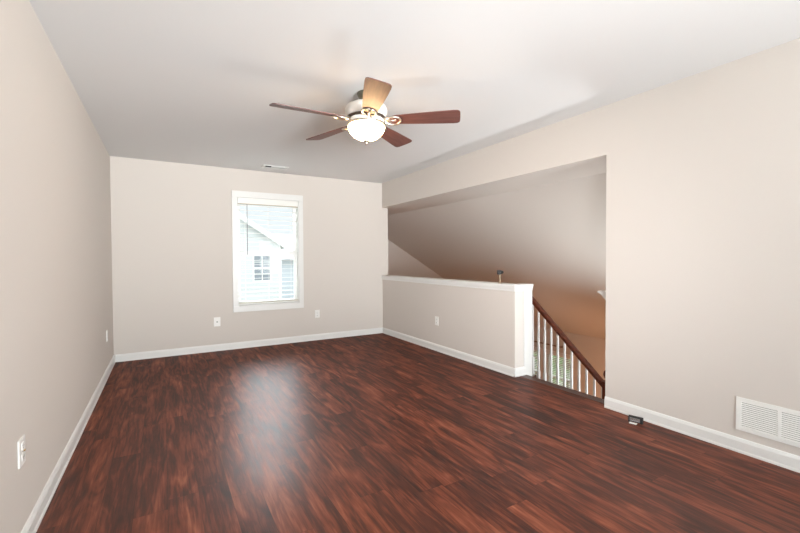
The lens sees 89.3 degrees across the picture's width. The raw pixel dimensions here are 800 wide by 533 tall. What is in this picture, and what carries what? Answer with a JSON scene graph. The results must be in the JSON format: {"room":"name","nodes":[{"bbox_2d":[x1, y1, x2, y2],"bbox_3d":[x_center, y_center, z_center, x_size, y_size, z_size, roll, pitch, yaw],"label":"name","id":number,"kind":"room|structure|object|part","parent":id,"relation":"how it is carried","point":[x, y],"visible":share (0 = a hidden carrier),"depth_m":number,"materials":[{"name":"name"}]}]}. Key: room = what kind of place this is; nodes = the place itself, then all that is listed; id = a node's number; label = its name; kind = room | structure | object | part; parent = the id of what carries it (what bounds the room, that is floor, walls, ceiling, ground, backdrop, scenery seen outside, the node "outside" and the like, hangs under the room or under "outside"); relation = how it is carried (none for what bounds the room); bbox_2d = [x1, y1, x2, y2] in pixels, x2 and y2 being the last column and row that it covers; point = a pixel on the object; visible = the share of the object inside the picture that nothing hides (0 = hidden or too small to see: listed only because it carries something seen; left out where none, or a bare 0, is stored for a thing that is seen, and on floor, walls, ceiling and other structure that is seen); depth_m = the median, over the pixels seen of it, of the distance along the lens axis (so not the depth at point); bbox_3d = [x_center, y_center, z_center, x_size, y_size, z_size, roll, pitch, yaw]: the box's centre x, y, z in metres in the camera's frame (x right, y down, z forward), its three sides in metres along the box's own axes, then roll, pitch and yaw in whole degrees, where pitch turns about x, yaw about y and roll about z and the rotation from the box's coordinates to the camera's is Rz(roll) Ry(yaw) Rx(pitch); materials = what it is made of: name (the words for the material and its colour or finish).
{"room":"empty loft room","nodes":[
{"label":"empty loft room","id":0,"kind":"room"},
{"bbox_2d":[0,0,113,532],"bbox_3d":[-0.826,-0.002,0.256,0.113,2.440,10.675,-1,1,-30],"label":"wall","id":1,"kind":"structure","parent":0,"point":[56,296],"depth_m":2.05,"materials":[{"name":"paint"}]},
{"bbox_2d":[17,434,25,468],"bbox_3d":[-1.581,0.774,1.696,0.014,0.115,0.082,-1,1,-30],"label":"wall outlet","id":2,"kind":"object","parent":1,"relation":"attached to","point":[21,449],"visible":1,"depth_m":1.68,"materials":[{"name":"white plastic"}]},
{"bbox_2d":[21,355,115,532],"bbox_3d":[-0.759,1.172,0.304,0.018,0.090,10.455,-1,1,-30],"label":"baseboard","id":3,"kind":"structure","parent":1,"relation":"attached to","point":[32,524],"depth_m":2.31,"materials":[{"name":"white paint"}]},
{"bbox_2d":[110,156,387,354],"bbox_3d":[-1.874,-0.108,5.766,3.804,2.440,0.140,-1,1,-30],"label":"wall","id":4,"kind":"structure","parent":0,"point":[171,222],"depth_m":5.34,"materials":[{"name":"paint"}]},
{"bbox_2d":[214,317,219,326],"bbox_3d":[-2.425,0.735,5.367,0.080,0.120,0.018,-1,1,-30],"label":"cable plate","id":5,"kind":"object","parent":4,"relation":"attached to","point":[216,319],"visible":1,"depth_m":5.37,"materials":[{"name":"white plastic"}]},
{"bbox_2d":[115,327,382,361],"bbox_3d":[-1.832,1.068,5.722,3.599,0.090,0.014,-1,1,-30],"label":"baseboard","id":6,"kind":"structure","parent":4,"relation":"attached to","point":[275,341],"depth_m":5.50,"materials":[{"name":"white paint"}]},
{"bbox_2d":[232,190,303,311],"bbox_3d":[-1.873,-0.209,5.753,0.970,1.642,0.160,-1,1,-30],"label":"window","id":7,"kind":"structure","parent":4,"relation":"in","point":[297,243],"depth_m":5.72,"materials":[{"name":"white paint"}]},
{"bbox_3d":[-1.905,-0.553,5.798,0.826,0.770,0.030,-1,1,-30],"label":"sash","id":8,"kind":"part","parent":7,"relation":"part of","materials":[{"name":"white paint"}]},
{"bbox_2d":[237,197,297,304],"bbox_3d":[-1.854,-0.212,5.721,0.824,1.459,0.066,-1,1,-30],"label":"window blinds","id":9,"kind":"object","parent":7,"relation":"attached to","point":[247,201],"visible":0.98,"depth_m":5.69,"materials":[{"name":"white plastic"}]},
{"bbox_3d":[-1.855,0.508,5.742,0.818,0.020,0.044,-1,1,-30],"label":"rail","id":10,"kind":"part","parent":9,"relation":"part of","materials":[{"name":"white plastic"}]},
{"bbox_3d":[-1.885,0.158,5.784,0.826,0.733,0.030,-1,1,-30],"label":"sash","id":11,"kind":"part","parent":7,"relation":"part of","materials":[{"name":"white paint"}]},
{"bbox_2d":[315,310,319,317],"bbox_3d":[-1.238,0.709,6.065,0.072,0.115,0.010,-1,1,-30],"label":"wall outlet","id":12,"kind":"object","parent":4,"relation":"attached to","point":[317,312],"visible":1,"depth_m":6.06,"materials":[{"name":"white plastic"}]},
{"bbox_2d":[29,0,799,182],"bbox_3d":[0.790,-1.298,1.166,3.799,0.100,10.655,-1,1,-30],"label":"ceiling","id":13,"kind":"structure","parent":0,"point":[195,82],"depth_m":2.54,"materials":[{"name":"paint"}]},
{"bbox_2d":[261,164,288,169],"bbox_3d":[-1.657,-1.309,5.368,0.330,0.024,0.160,-1,1,-30],"label":"ceiling vent","id":14,"kind":"object","parent":13,"relation":"in","point":[263,165],"visible":1,"depth_m":5.36,"materials":[{"name":"white metal"}]},
{"bbox_2d":[269,77,459,146],"bbox_3d":[-0.289,-1.087,2.973,1.288,0.382,1.338,-1,1,-30],"label":"ceiling fan","id":15,"kind":"object","parent":13,"relation":"hanging from","point":[366,117],"visible":1,"depth_m":2.89,"materials":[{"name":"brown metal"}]},
{"bbox_3d":[-0.626,-1.070,2.784,0.513,0.006,0.162,-1,14,-29],"label":"blade","id":16,"kind":"part","parent":15,"relation":"part of","materials":[{"name":"brown wood"}]},
{"bbox_3d":[-0.564,-1.081,3.287,0.513,0.006,0.162,1,15,43],"label":"blade","id":17,"kind":"part","parent":15,"relation":"part of","materials":[{"name":"brown wood"}]},
{"bbox_3d":[-0.248,-0.987,2.994,0.272,0.105,0.272,-1,1,-30],"label":"lamp shade","id":18,"kind":"part","parent":15,"relation":"part of","materials":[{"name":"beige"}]},
{"bbox_3d":[-0.167,-1.068,2.569,0.162,0.006,0.513,13,-1,-11],"label":"blade","id":19,"kind":"part","parent":15,"relation":"part of","materials":[{"name":"brown wood"}]},
{"bbox_3d":[-0.065,-1.085,3.383,0.162,0.006,0.513,-14,-5,25],"label":"blade","id":20,"kind":"part","parent":15,"relation":"part of","materials":[{"name":"brown wood"}]},
{"bbox_3d":[0.180,-1.077,2.939,0.513,0.006,0.162,0,-12,7],"label":"blade","id":21,"kind":"part","parent":15,"relation":"part of","materials":[{"name":"brown wood"}]},
{"bbox_2d":[388,240,443,278],"bbox_3d":[0.785,1.316,9.899,5.100,5.000,0.120,-1,1,-30],"label":"wall","id":22,"kind":"structure","parent":0,"point":[400,263],"depth_m":9.41,"materials":[{"name":"paint"}]},
{"bbox_2d":[36,333,799,532],"bbox_3d":[0.785,1.201,1.206,3.759,0.020,10.655,-1,1,-30],"label":"floor","id":23,"kind":"structure","parent":0,"point":[380,432],"depth_m":2.45,"materials":[{"name":"brown wood"}]},
{"bbox_2d":[521,375,603,403],"bbox_3d":[1.523,1.160,3.779,0.112,0.051,0.981,-1,1,-30],"label":"trim","id":24,"kind":"structure","parent":23,"relation":"attached to","point":[557,386],"depth_m":3.74,"materials":[{"name":"brown wood"}]},
{"bbox_2d":[628,415,642,424],"bbox_3d":[1.740,1.130,2.987,0.094,0.042,0.032,1,2,44],"label":"gadget","id":25,"kind":"object","parent":23,"relation":"on","point":[631,418],"visible":1,"depth_m":2.98,"materials":[{"name":"black plastic"}]},
{"bbox_2d":[388,173,605,338],"bbox_3d":[3.182,0.316,6.498,4.560,2.877,8.400,-1,1,-30],"label":"ceiling","id":26,"kind":"structure","parent":0,"point":[551,237],"depth_m":6.50,"materials":[{"name":"paint"}]},
{"bbox_2d":[388,158,606,214],"bbox_3d":[0.977,-0.996,5.187,0.532,0.120,8.400,-1,1,-30],"label":"soffit","id":27,"kind":"structure","parent":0,"point":[595,167],"depth_m":4.62,"materials":[{"name":"paint"}]},
{"bbox_2d":[534,326,605,397],"bbox_3d":[4.963,2.669,7.562,0.120,2.348,8.370,-1,1,-30],"label":"wall","id":28,"kind":"structure","parent":0,"point":[593,349],"depth_m":8.97,"materials":[{"name":"paint"}]},
{"bbox_2d":[534,347,541,378],"bbox_3d":[3.315,2.625,10.323,0.120,1.240,0.820,-1,1,-30],"label":"window","id":29,"kind":"structure","parent":28,"relation":"in","point":[534,347],"depth_m":9.96,"materials":[{"name":"white paint"}]},
{"bbox_2d":[534,349,536,374],"bbox_3d":[3.307,2.625,10.318,0.050,1.136,0.710,-1,1,-30],"label":"window blinds","id":30,"kind":"object","parent":29,"relation":"attached to","point":[534,349],"visible":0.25,"depth_m":10.15,"materials":[{"name":"white wood"}]},
{"bbox_2d":[546,349,573,389],"bbox_3d":[3.764,2.638,9.554,0.120,1.240,0.820,-1,1,-30],"label":"window","id":31,"kind":"structure","parent":28,"relation":"in","point":[554,352],"depth_m":9.42,"materials":[{"name":"white paint"}]},
{"bbox_2d":[546,352,569,387],"bbox_3d":[3.756,2.638,9.549,0.050,1.136,0.710,-1,1,-30],"label":"window blinds","id":32,"kind":"object","parent":31,"relation":"attached to","point":[548,353],"visible":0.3,"depth_m":9.53,"materials":[{"name":"white wood"}]},
{"bbox_2d":[382,38,799,455],"bbox_3d":[2.431,-0.055,2.088,0.130,2.440,10.555,-1,1,-30],"label":"wall","id":33,"kind":"structure","parent":0,"point":[703,168],"depth_m":2.78,"materials":[{"name":"paint"}]},
{"bbox_2d":[435,316,438,325],"bbox_3d":[0.482,0.714,5.309,0.010,0.115,0.072,-1,1,-30],"label":"wall outlet","id":34,"kind":"object","parent":33,"relation":"attached to","point":[436,317],"visible":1,"depth_m":5.30,"materials":[{"name":"white plastic"}]},
{"bbox_2d":[383,328,525,376],"bbox_3d":[0.514,1.063,5.409,0.164,0.090,2.881,-1,1,-30],"label":"baseboard","id":35,"kind":"structure","parent":33,"relation":"attached to","point":[520,371],"depth_m":4.84,"materials":[{"name":"white paint"}]},
{"bbox_2d":[382,275,533,291],"bbox_3d":[0.548,0.198,5.422,0.274,0.071,2.907,-1,1,-30],"label":"trim","id":36,"kind":"structure","parent":33,"relation":"on","point":[513,287],"depth_m":4.78,"materials":[{"name":"white paint"}]},
{"bbox_2d":[497,270,503,282],"bbox_3d":[1.088,0.109,4.387,0.068,0.142,0.044,0,1,-6],"label":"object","id":37,"kind":"object","parent":36,"relation":"on","point":[499,272],"visible":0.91,"depth_m":4.38,"materials":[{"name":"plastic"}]},
{"bbox_2d":[524,291,531,375],"bbox_3d":[1.312,0.824,4.283,0.118,1.205,0.119,-1,1,-30],"label":"trim","id":38,"kind":"structure","parent":33,"relation":"attached to","point":[527,294],"depth_m":4.23,"materials":[{"name":"white paint"}]},
{"bbox_2d":[604,396,799,472],"bbox_3d":[3.326,1.149,0.449,0.014,0.090,6.585,-1,1,-30],"label":"baseboard","id":39,"kind":"structure","parent":33,"relation":"attached to","point":[774,456],"depth_m":2.65,"materials":[{"name":"white paint"}]},
{"bbox_2d":[736,396,799,447],"bbox_3d":[2.210,0.918,2.357,0.008,0.205,0.413,-1,1,-30],"label":"air vent","id":40,"kind":"object","parent":33,"relation":"in","point":[777,423],"visible":1,"depth_m":2.40,"materials":[{"name":"white metal"}]},
{"bbox_3d":[2.888,3.927,6.372,5.100,0.100,8.370,-1,1,-30],"label":"floor","id":41,"kind":"structure","parent":0,"visible":0},
{"bbox_2d":[532,296,604,398],"bbox_3d":[1.360,2.095,5.386,1.140,3.618,3.825,-1,1,-30],"label":"stair railing","id":42,"kind":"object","parent":41,"relation":"on","point":[566,341],"depth_m":5.18,"materials":[{"name":"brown wood"}]},
{"bbox_3d":[2.371,1.871,4.621,0.108,1.392,0.108,-1,1,-30],"label":"newel post","id":43,"kind":"part","parent":42,"relation":"part of","materials":[{"name":"brown wood"}]},
{"bbox_3d":[2.392,1.511,3.689,1.392,4.845,0.120,-1,1,-30],"label":"staircase","id":44,"kind":"structure","parent":0,"visible":0},
{"bbox_2d":[598,290,605,299],"bbox_3d":[2.167,0.283,3.695,0.940,0.153,0.155,-1,1,-30],"label":"wall ledge","id":45,"kind":"object","parent":44,"relation":"attached to","point":[603,292],"visible":0.13,"depth_m":3.48,"materials":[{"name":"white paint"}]},
{"label":"outside","id":46,"kind":"structure","parent":0,"visible":0},
{"bbox_2d":[535,361,569,387],"bbox_3d":[-21.708,3.924,37.281,120.000,0.100,73.845,-1,1,-30],"label":"ground","id":47,"kind":"structure","parent":46,"point":[535,361],"depth_m":15.63,"materials":[{"name":"green plant"}]},
{"bbox_2d":[239,212,289,300],"bbox_3d":[-12.322,-0.130,22.879,9.860,8.496,8.660,-1,1,-30],"label":"house","id":48,"kind":"structure","parent":47,"relation":"on","point":[256,265],"depth_m":21.15,"materials":[{"name":"white"}]},
{"bbox_3d":[-7.238,0.085,21.244,0.797,1.274,0.010,-1,1,-30],"label":"pane","id":49,"kind":"part","parent":48,"relation":"part of","materials":[{"name":"clear glass"}]},
{"bbox_2d":[273,234,293,298],"bbox_3d":[-9.952,0.493,35.893,11.800,6.700,9.000,-1,1,-30],"label":"house","id":50,"kind":"structure","parent":47,"relation":"on","point":[285,259],"depth_m":31.96,"materials":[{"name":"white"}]},
{"bbox_2d":[534,351,569,368],"bbox_3d":[6.721,3.180,16.435,0.090,1.950,13.500,-1,1,-30],"label":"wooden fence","id":51,"kind":"object","parent":47,"relation":"on","point":[534,351],"visible":0.02,"depth_m":16.54,"materials":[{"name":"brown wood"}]},
{"bbox_2d":[552,356,569,386],"bbox_3d":[5.205,3.289,12.230,1.698,1.933,1.714,-1,1,-30],"label":"shrub","id":52,"kind":"object","parent":47,"relation":"on","point":[553,356],"visible":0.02,"depth_m":12.25,"materials":[{"name":"green plant"}]}
]}

